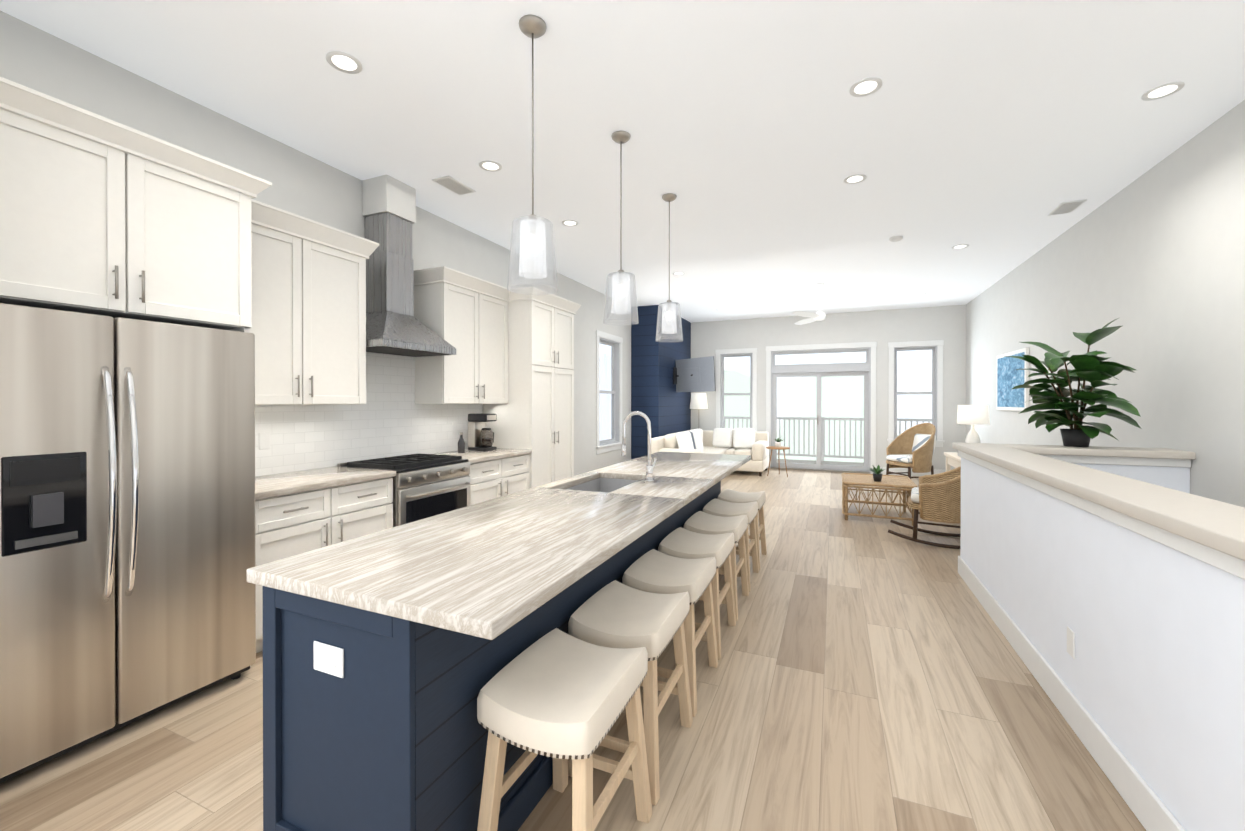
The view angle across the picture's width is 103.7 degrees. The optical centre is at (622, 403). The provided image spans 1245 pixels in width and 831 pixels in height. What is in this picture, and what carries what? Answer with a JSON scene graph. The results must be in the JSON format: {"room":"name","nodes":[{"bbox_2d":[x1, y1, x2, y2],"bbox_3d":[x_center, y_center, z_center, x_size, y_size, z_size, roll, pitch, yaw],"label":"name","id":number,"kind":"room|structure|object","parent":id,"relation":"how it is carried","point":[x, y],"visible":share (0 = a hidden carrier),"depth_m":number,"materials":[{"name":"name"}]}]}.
{"room":"open-plan kitchen","nodes":[
{"label":"open-plan kitchen","id":0,"kind":"room"},
{"bbox_2d":[0,11,630,475],"bbox_3d":[-1.705,-0.213,5.133,0.150,3.220,13.550,0,0,23],"label":"wall","id":1,"kind":"structure","parent":0,"point":[74,75],"depth_m":3.43,"materials":[{"name":"paint"}]},
{"bbox_2d":[0,85,255,328],"bbox_3d":[-2.481,-0.787,2.275,0.681,0.771,1.010,0,0,23],"label":"upper cabinet","id":2,"kind":"object","parent":1,"relation":"attached to","point":[94,214],"depth_m":2.10,"materials":[{"name":"white wood"}]},
{"bbox_2d":[256,205,371,408],"bbox_3d":[-2.241,-0.586,3.250,0.351,1.182,0.950,0,0,23],"label":"upper cabinet","id":3,"kind":"object","parent":1,"relation":"attached to","point":[312,280],"depth_m":3.23,"materials":[{"name":"white wood"}]},
{"bbox_2d":[362,174,415,244],"bbox_3d":[-1.930,-1.517,4.054,0.273,0.596,0.294,0,0,23],"label":"cover","id":4,"kind":"object","parent":1,"relation":"attached to","point":[388,203],"depth_m":3.95,"materials":[{"name":"white metal"}]},
{"bbox_2d":[362,174,455,356],"bbox_3d":[-1.825,-1.120,4.011,0.500,1.391,0.760,0,0,23],"label":"range hood","id":5,"kind":"object","parent":1,"relation":"attached to","point":[405,307],"depth_m":3.96,"materials":[{"name":"silver metal"}]},
{"bbox_2d":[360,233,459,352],"bbox_3d":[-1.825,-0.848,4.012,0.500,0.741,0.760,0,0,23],"label":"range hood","id":6,"kind":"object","parent":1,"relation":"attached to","point":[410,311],"depth_m":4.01,"materials":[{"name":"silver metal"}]},
{"bbox_2d":[412,273,507,404],"bbox_3d":[-1.558,-0.592,4.834,0.351,1.182,0.940,0,0,23],"label":"upper cabinet","id":7,"kind":"object","parent":1,"relation":"attached to","point":[477,373],"depth_m":4.69,"materials":[{"name":"white wood"}]},
{"bbox_2d":[596,330,622,453],"bbox_3d":[-0.269,-0.192,8.402,0.200,2.010,1.070,0,0,23],"label":"window","id":8,"kind":"structure","parent":1,"relation":"in","point":[613,443],"depth_m":8.65,"materials":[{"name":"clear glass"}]},
{"bbox_2d":[0,469,1145,830],"bbox_3d":[1.013,1.462,3.969,6.070,0.120,13.850,0,0,23],"label":"floor","id":9,"kind":"structure","parent":0,"point":[870,673],"depth_m":2.09,"materials":[{"name":"brown wood"}]},
{"bbox_2d":[0,297,263,782],"bbox_3d":[-2.432,0.521,2.240,0.742,1.774,0.975,0,0,23],"label":"fridge","id":10,"kind":"object","parent":9,"relation":"on","point":[216,381],"depth_m":2.05,"materials":[{"name":"silver metal"}]},
{"bbox_2d":[260,477,387,563],"bbox_3d":[-2.117,0.962,3.203,0.621,0.884,0.950,0,0,23],"label":"base cabinet","id":11,"kind":"object","parent":9,"relation":"on","point":[300,523],"depth_m":3.02,"materials":[{"name":"white wood"}]},
{"bbox_2d":[260,449,531,500],"bbox_3d":[-1.768,0.482,3.985,0.641,0.070,2.690,0,0,23],"label":"countertop","id":12,"kind":"structure","parent":11,"relation":"on","point":[300,480],"depth_m":3.47,"materials":[{"name":"beige stone"}]},
{"bbox_2d":[458,432,464,452],"bbox_3d":[-1.567,0.373,4.755,0.068,0.199,0.066,0,0,23],"label":"soap bottle","id":13,"kind":"object","parent":12,"relation":"on","point":[461,444],"depth_m":4.73,"materials":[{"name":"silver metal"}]},
{"bbox_2d":[388,457,479,528],"bbox_3d":[-1.747,0.949,3.986,0.658,0.904,0.904,0,0,23],"label":"range","id":14,"kind":"object","parent":9,"relation":"on","point":[413,494],"depth_m":3.79,"materials":[{"name":"silver metal"}]},
{"bbox_2d":[262,483,720,830],"bbox_3d":[-0.090,0.963,3.043,0.665,0.885,3.690,0,0,23],"label":"kitchen island","id":15,"kind":"object","parent":9,"relation":"on","point":[389,654],"depth_m":1.38,"materials":[{"name":"blue paint"}]},
{"bbox_2d":[247,452,750,642],"bbox_3d":[0.038,0.501,2.986,0.896,0.040,3.740,0,0,23],"label":"island countertop","id":16,"kind":"structure","parent":15,"relation":"on","point":[479,570],"depth_m":1.60,"materials":[{"name":"beige stone"}]},
{"bbox_2d":[571,475,634,490],"bbox_3d":[-0.116,0.613,3.052,0.403,0.209,0.704,0,0,23],"label":"sink","id":17,"kind":"object","parent":16,"relation":"in","point":[601,482],"depth_m":3.38,"materials":[{"name":"silver metal"}]},
{"bbox_2d":[621,411,658,482],"bbox_3d":[0.106,0.262,3.098,0.220,0.437,0.121,0,0,23],"label":"faucet","id":18,"kind":"object","parent":16,"relation":"on","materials":[{"name":"silver metal"}]},
{"bbox_2d":[480,453,531,502],"bbox_3d":[-1.434,0.956,4.787,0.621,0.884,0.940,0,0,23],"label":"base cabinet","id":19,"kind":"object","parent":9,"relation":"on","point":[509,475],"depth_m":4.70,"materials":[{"name":"white wood"}]},
{"bbox_2d":[480,289,575,487],"bbox_3d":[-1.059,0.104,5.629,0.641,2.581,0.910,0,0,23],"label":"tall cabinet","id":20,"kind":"object","parent":9,"relation":"on","point":[538,416],"depth_m":5.26,"materials":[{"name":"white wood"}]},
{"bbox_2d":[477,628,651,830],"bbox_3d":[-0.165,1.113,1.530,0.375,0.604,0.492,0,0,23],"label":"stool","id":21,"kind":"object","parent":9,"relation":"on","point":[560,697],"visible":1,"depth_m":1.41,"materials":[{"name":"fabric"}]},
{"bbox_2d":[568,580,692,804],"bbox_3d":[0.043,1.111,2.012,0.375,0.604,0.492,0,0,23],"label":"stool","id":22,"kind":"object","parent":9,"relation":"on","point":[614,614],"visible":0.81,"depth_m":1.88,"materials":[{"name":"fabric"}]},
{"bbox_2d":[622,549,717,716],"bbox_3d":[0.251,1.109,2.494,0.375,0.604,0.492,0,0,23],"label":"stool","id":23,"kind":"object","parent":9,"relation":"on","point":[653,571],"visible":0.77,"depth_m":2.37,"materials":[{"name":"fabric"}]},
{"bbox_2d":[658,527,735,659],"bbox_3d":[0.458,1.107,2.976,0.375,0.604,0.492,0,0,23],"label":"stool","id":24,"kind":"object","parent":9,"relation":"on","point":[679,542],"visible":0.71,"depth_m":2.87,"materials":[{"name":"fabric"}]},
{"bbox_2d":[690,393,707,428],"bbox_3d":[1.701,0.563,10.905,0.400,1.620,0.400,0,0,23],"label":"floor lamp","id":25,"kind":"object","parent":9,"relation":"on","point":[698,401],"visible":0.73,"depth_m":10.75,"materials":[{"name":"white fabric"}]},
{"bbox_2d":[651,428,768,475],"bbox_3d":[1.743,0.932,9.260,1.680,0.895,2.750,0,0,23],"label":"sectional sofa","id":26,"kind":"object","parent":9,"relation":"on","point":[753,443],"visible":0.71,"depth_m":9.47,"materials":[{"name":"fabric"}]},
{"bbox_2d":[684,511,748,620],"bbox_3d":[0.666,1.105,3.458,0.375,0.604,0.492,0,0,23],"label":"stool","id":27,"kind":"object","parent":9,"relation":"on","point":[700,522],"visible":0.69,"depth_m":3.37,"materials":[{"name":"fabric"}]},
{"bbox_2d":[702,498,758,591],"bbox_3d":[0.874,1.103,3.940,0.375,0.604,0.492,0,0,23],"label":"stool","id":28,"kind":"object","parent":9,"relation":"on","point":[717,507],"visible":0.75,"depth_m":3.86,"materials":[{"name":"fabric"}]},
{"bbox_2d":[717,488,766,569],"bbox_3d":[1.082,1.101,4.422,0.375,0.604,0.492,0,0,23],"label":"stool","id":29,"kind":"object","parent":9,"relation":"on","point":[732,496],"visible":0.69,"depth_m":4.35,"materials":[{"name":"fabric"}]},
{"bbox_2d":[766,446,789,476],"bbox_3d":[2.991,1.105,9.403,0.440,0.551,0.440,0,0,23],"label":"side table","id":30,"kind":"object","parent":9,"relation":"on","point":[783,448],"visible":0.92,"depth_m":9.34,"materials":[{"name":"brown wood"}]},
{"bbox_2d":[774,437,782,446],"bbox_3d":[3.006,0.710,9.402,0.232,0.234,0.259,0,0,23],"label":"potted plant","id":31,"kind":"object","parent":30,"relation":"on","point":[778,443],"visible":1,"depth_m":9.36,"materials":[{"name":"plant"}]},
{"bbox_2d":[841,473,917,525],"bbox_3d":[3.173,1.163,6.113,0.792,0.460,0.872,0,0,23],"label":"coffee table","id":32,"kind":"object","parent":9,"relation":"on","point":[898,483],"visible":0.88,"depth_m":5.86,"materials":[{"name":"brown wicker"}]},
{"bbox_2d":[868,465,884,481],"bbox_3d":[3.103,0.841,5.973,0.215,0.200,0.254,0,0,23],"label":"potted plant","id":33,"kind":"object","parent":32,"relation":"on","point":[877,474],"visible":1,"depth_m":5.95,"materials":[{"name":"plant"}]},
{"bbox_2d":[886,423,936,478],"bbox_3d":[4.928,0.854,8.353,0.757,1.061,0.743,0,0,23],"label":"chair","id":34,"kind":"object","parent":9,"relation":"on","point":[913,447],"visible":1,"depth_m":8.38,"materials":[{"name":"wicker"}]},
{"bbox_2d":[888,466,960,548],"bbox_3d":[3.251,0.958,4.991,0.998,0.882,0.718,0,0,23],"label":"rocking chair","id":35,"kind":"object","parent":9,"relation":"on","point":[935,497],"visible":0.62,"depth_m":4.78,"materials":[{"name":"wicker"}]},
{"bbox_2d":[944,452,960,470],"bbox_3d":[4.112,1.004,5.762,0.400,0.780,0.900,0,0,23],"label":"console table","id":36,"kind":"object","parent":9,"relation":"on","point":[953,459],"visible":0.12,"depth_m":5.95,"materials":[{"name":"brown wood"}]},
{"bbox_2d":[957,405,988,442],"bbox_3d":[4.092,0.313,5.713,0.310,0.599,0.310,0,0,23],"label":"table lamp","id":37,"kind":"object","parent":36,"relation":"on","point":[972,415],"visible":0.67,"depth_m":5.62,"materials":[{"name":"fabric"}]},
{"bbox_2d":[0,0,1244,322],"bbox_3d":[1.013,-1.878,3.955,6.070,0.120,13.850,0,0,23],"label":"ceiling","id":38,"kind":"structure","parent":0,"point":[992,132],"depth_m":3.04,"materials":[{"name":"paint"}]},
{"bbox_2d":[326,51,362,73],"bbox_3d":[-1.474,-1.809,2.594,0.170,0.006,0.170,0,0,23],"label":"recessed light","id":39,"kind":"object","parent":38,"relation":"in","point":[344,62],"visible":1,"depth_m":2.59,"materials":[{"name":"white plastic"}]},
{"bbox_2d":[432,175,475,195],"bbox_3d":[-1.396,-1.811,4.063,0.180,0.014,0.320,0,0,23],"label":"ceiling vent","id":40,"kind":"object","parent":38,"relation":"in","point":[454,185],"visible":0.94,"depth_m":4.04,"materials":[{"name":"white metal"}]},
{"bbox_2d":[479,160,501,171],"bbox_3d":[-1.006,-1.814,3.731,0.170,0.006,0.170,0,0,23],"label":"recessed light","id":41,"kind":"object","parent":38,"relation":"in","point":[490,166],"visible":1,"depth_m":3.73,"materials":[{"name":"white plastic"}]},
{"bbox_2d":[507,15,557,294],"bbox_3d":[-0.429,-1.178,2.342,0.240,1.264,0.240,0,0,23],"label":"pendant light","id":42,"kind":"object","parent":38,"relation":"hanging from","point":[533,27],"visible":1,"depth_m":2.30,"materials":[{"name":"white glass"}]},
{"bbox_2d":[562,220,578,225],"bbox_3d":[-0.527,-1.819,4.918,0.170,0.006,0.170,0,0,23],"label":"recessed light","id":43,"kind":"object","parent":38,"relation":"in","point":[570,223],"visible":1,"depth_m":4.92,"materials":[{"name":"white plastic"}]},
{"bbox_2d":[603,131,638,325],"bbox_3d":[-0.010,-1.183,3.315,0.240,1.264,0.240,0,0,23],"label":"pendant light","id":44,"kind":"object","parent":38,"relation":"hanging from","point":[621,292],"visible":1,"depth_m":3.28,"materials":[{"name":"white glass"}]},
{"bbox_2d":[656,193,682,341],"bbox_3d":[0.410,-1.187,4.289,0.240,1.264,0.240,0,0,23],"label":"pendant light","id":45,"kind":"object","parent":38,"relation":"hanging from","point":[670,315],"visible":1,"depth_m":4.25,"materials":[{"name":"white glass"}]},
{"bbox_2d":[673,272,684,274],"bbox_3d":[0.788,-1.827,6.856,0.170,0.006,0.170,0,0,23],"label":"recessed light","id":46,"kind":"object","parent":38,"relation":"in","point":[678,273],"visible":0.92,"depth_m":6.84,"materials":[{"name":"white plastic"}]},
{"bbox_2d":[792,283,859,324],"bbox_3d":[3.149,-1.552,7.405,1.116,0.559,1.246,0,0,23],"label":"ceiling fan","id":47,"kind":"object","parent":38,"relation":"hanging from","point":[819,316],"visible":1,"depth_m":7.42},
{"bbox_2d":[843,174,866,183],"bbox_3d":[1.876,-1.815,3.948,0.170,0.006,0.170,0,0,23],"label":"recessed light","id":48,"kind":"object","parent":38,"relation":"in","point":[855,178],"visible":1,"depth_m":3.95,"materials":[{"name":"white plastic"}]},
{"bbox_2d":[849,77,881,96],"bbox_3d":[1.390,-1.810,2.796,0.170,0.006,0.170,0,0,23],"label":"recessed light","id":49,"kind":"object","parent":38,"relation":"in","point":[865,87],"visible":1,"depth_m":2.79,"materials":[{"name":"white plastic"}]},
{"bbox_2d":[889,236,902,241],"bbox_3d":[2.996,-1.806,5.360,0.136,0.035,0.136,0,0,23],"label":"smoke detector","id":50,"kind":"object","parent":38,"relation":"attached to","point":[895,238],"visible":1,"depth_m":5.32,"materials":[{"name":"white plastic"}]},
{"bbox_2d":[952,244,968,248],"bbox_3d":[3.910,-1.822,5.663,0.170,0.006,0.170,0,0,23],"label":"recessed light","id":51,"kind":"object","parent":38,"relation":"in","point":[960,246],"visible":1,"depth_m":5.65,"materials":[{"name":"white plastic"}]},
{"bbox_2d":[1047,199,1086,215],"bbox_3d":[4.105,-1.813,4.523,0.180,0.014,0.320,0,0,23],"label":"ceiling vent","id":52,"kind":"object","parent":38,"relation":"in","point":[1066,207],"visible":1,"depth_m":4.50,"materials":[{"name":"white metal"}]},
{"bbox_2d":[1141,81,1184,100],"bbox_3d":[3.126,-1.810,2.832,0.170,0.006,0.170,0,0,23],"label":"recessed light","id":53,"kind":"object","parent":38,"relation":"in","point":[1163,91],"visible":1,"depth_m":2.83,"materials":[{"name":"white plastic"}]},
{"bbox_2d":[631,305,690,459],"bbox_3d":[0.857,-0.233,10.191,0.548,3.218,2.228,0,0,23],"label":"wall","id":54,"kind":"structure","parent":0,"point":[660,402],"depth_m":9.23,"materials":[{"name":"blue paint"}]},
{"bbox_2d":[673,356,715,391],"bbox_3d":[1.415,-0.572,9.659,0.987,0.660,0.697,0,0,23],"label":"wall-mounted tv","id":55,"kind":"object","parent":54,"relation":"attached to","point":[694,375],"visible":0.88,"depth_m":9.57,"materials":[{"name":"black plastic"}]},
{"bbox_2d":[691,304,965,469],"bbox_3d":[3.724,-0.234,10.252,6.070,3.220,0.150,0,0,23],"label":"wall","id":56,"kind":"structure","parent":0,"point":[883,328],"depth_m":9.62,"materials":[{"name":"paint"}]},
{"bbox_2d":[716,348,756,431],"bbox_3d":[2.507,-0.201,10.750,0.920,2.010,0.200,0,0,23],"label":"window","id":57,"kind":"structure","parent":56,"relation":"in","point":[751,353],"depth_m":10.75,"materials":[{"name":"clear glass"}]},
{"bbox_2d":[766,342,876,473],"bbox_3d":[4.054,0.074,10.097,2.110,2.605,0.176,0,0,23],"label":"sliding glass door","id":58,"kind":"structure","parent":56,"relation":"in","point":[867,369],"depth_m":10.05,"materials":[{"name":"white glass"}]},
{"bbox_2d":[724,416,931,465],"bbox_3d":[4.144,0.897,11.231,5.770,1.150,1.950,0,0,23],"label":"balcony","id":59,"kind":"object","parent":56,"relation":"attached to","point":[823,419],"depth_m":11.86,"materials":[{"name":"grey metal"}]},
{"bbox_2d":[876,467,945,475],"bbox_3d":[5.642,1.307,9.340,1.440,0.145,0.020,0,0,23],"label":"baseboard","id":60,"kind":"structure","parent":56,"relation":"attached to","point":[895,470],"depth_m":9.40,"materials":[{"name":"white wood"}]},
{"bbox_2d":[887,340,943,446],"bbox_3d":[5.620,-0.196,9.408,0.940,2.010,0.200,0,0,23],"label":"window","id":61,"kind":"structure","parent":56,"relation":"in","point":[935,347],"depth_m":9.34,"materials":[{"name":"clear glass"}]},
{"bbox_2d":[952,442,1244,830],"bbox_3d":[1.404,0.876,0.559,0.306,1.080,7.598,0,0,23],"label":"wall","id":62,"kind":"structure","parent":0,"point":[1106,585],"depth_m":1.76,"materials":[{"name":"paint"}]},
{"bbox_2d":[1008,444,1195,485],"bbox_3d":[3.467,0.863,3.638,0.998,1.080,0.310,0,0,23],"label":"wall","id":63,"kind":"structure","parent":0,"point":[1172,465],"depth_m":3.44,"materials":[{"name":"paint"}]},
{"bbox_2d":[1004,319,1141,446],"bbox_3d":[3.389,-0.156,3.722,0.745,0.953,0.744,0,0,23],"label":"potted plant","id":64,"kind":"object","parent":63,"relation":"on","point":[1093,369],"visible":1,"depth_m":3.66,"materials":[{"name":"plant"}]},
{"bbox_2d":[966,100,1244,507],"bbox_3d":[3.731,-0.203,2.790,0.150,3.220,13.550,0,0,23],"label":"wall","id":65,"kind":"structure","parent":0,"point":[1152,260],"depth_m":3.70,"materials":[{"name":"paint"}]},
{"bbox_2d":[996,347,1028,410],"bbox_3d":[5.296,-0.309,6.662,0.037,0.800,1.200,0,0,23],"label":"framed art","id":66,"kind":"object","parent":65,"relation":"attached to","point":[1009,378],"visible":0.83,"depth_m":6.57,"materials":[{"name":"paper"}]},
{"label":"outside","id":67,"kind":"structure","parent":0,"visible":0},
{"bbox_2d":[600,344,931,462],"bbox_3d":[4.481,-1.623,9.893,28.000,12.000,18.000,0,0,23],"label":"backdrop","id":68,"kind":"structure","parent":67,"point":[916,402],"depth_m":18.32,"materials":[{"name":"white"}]}
]}

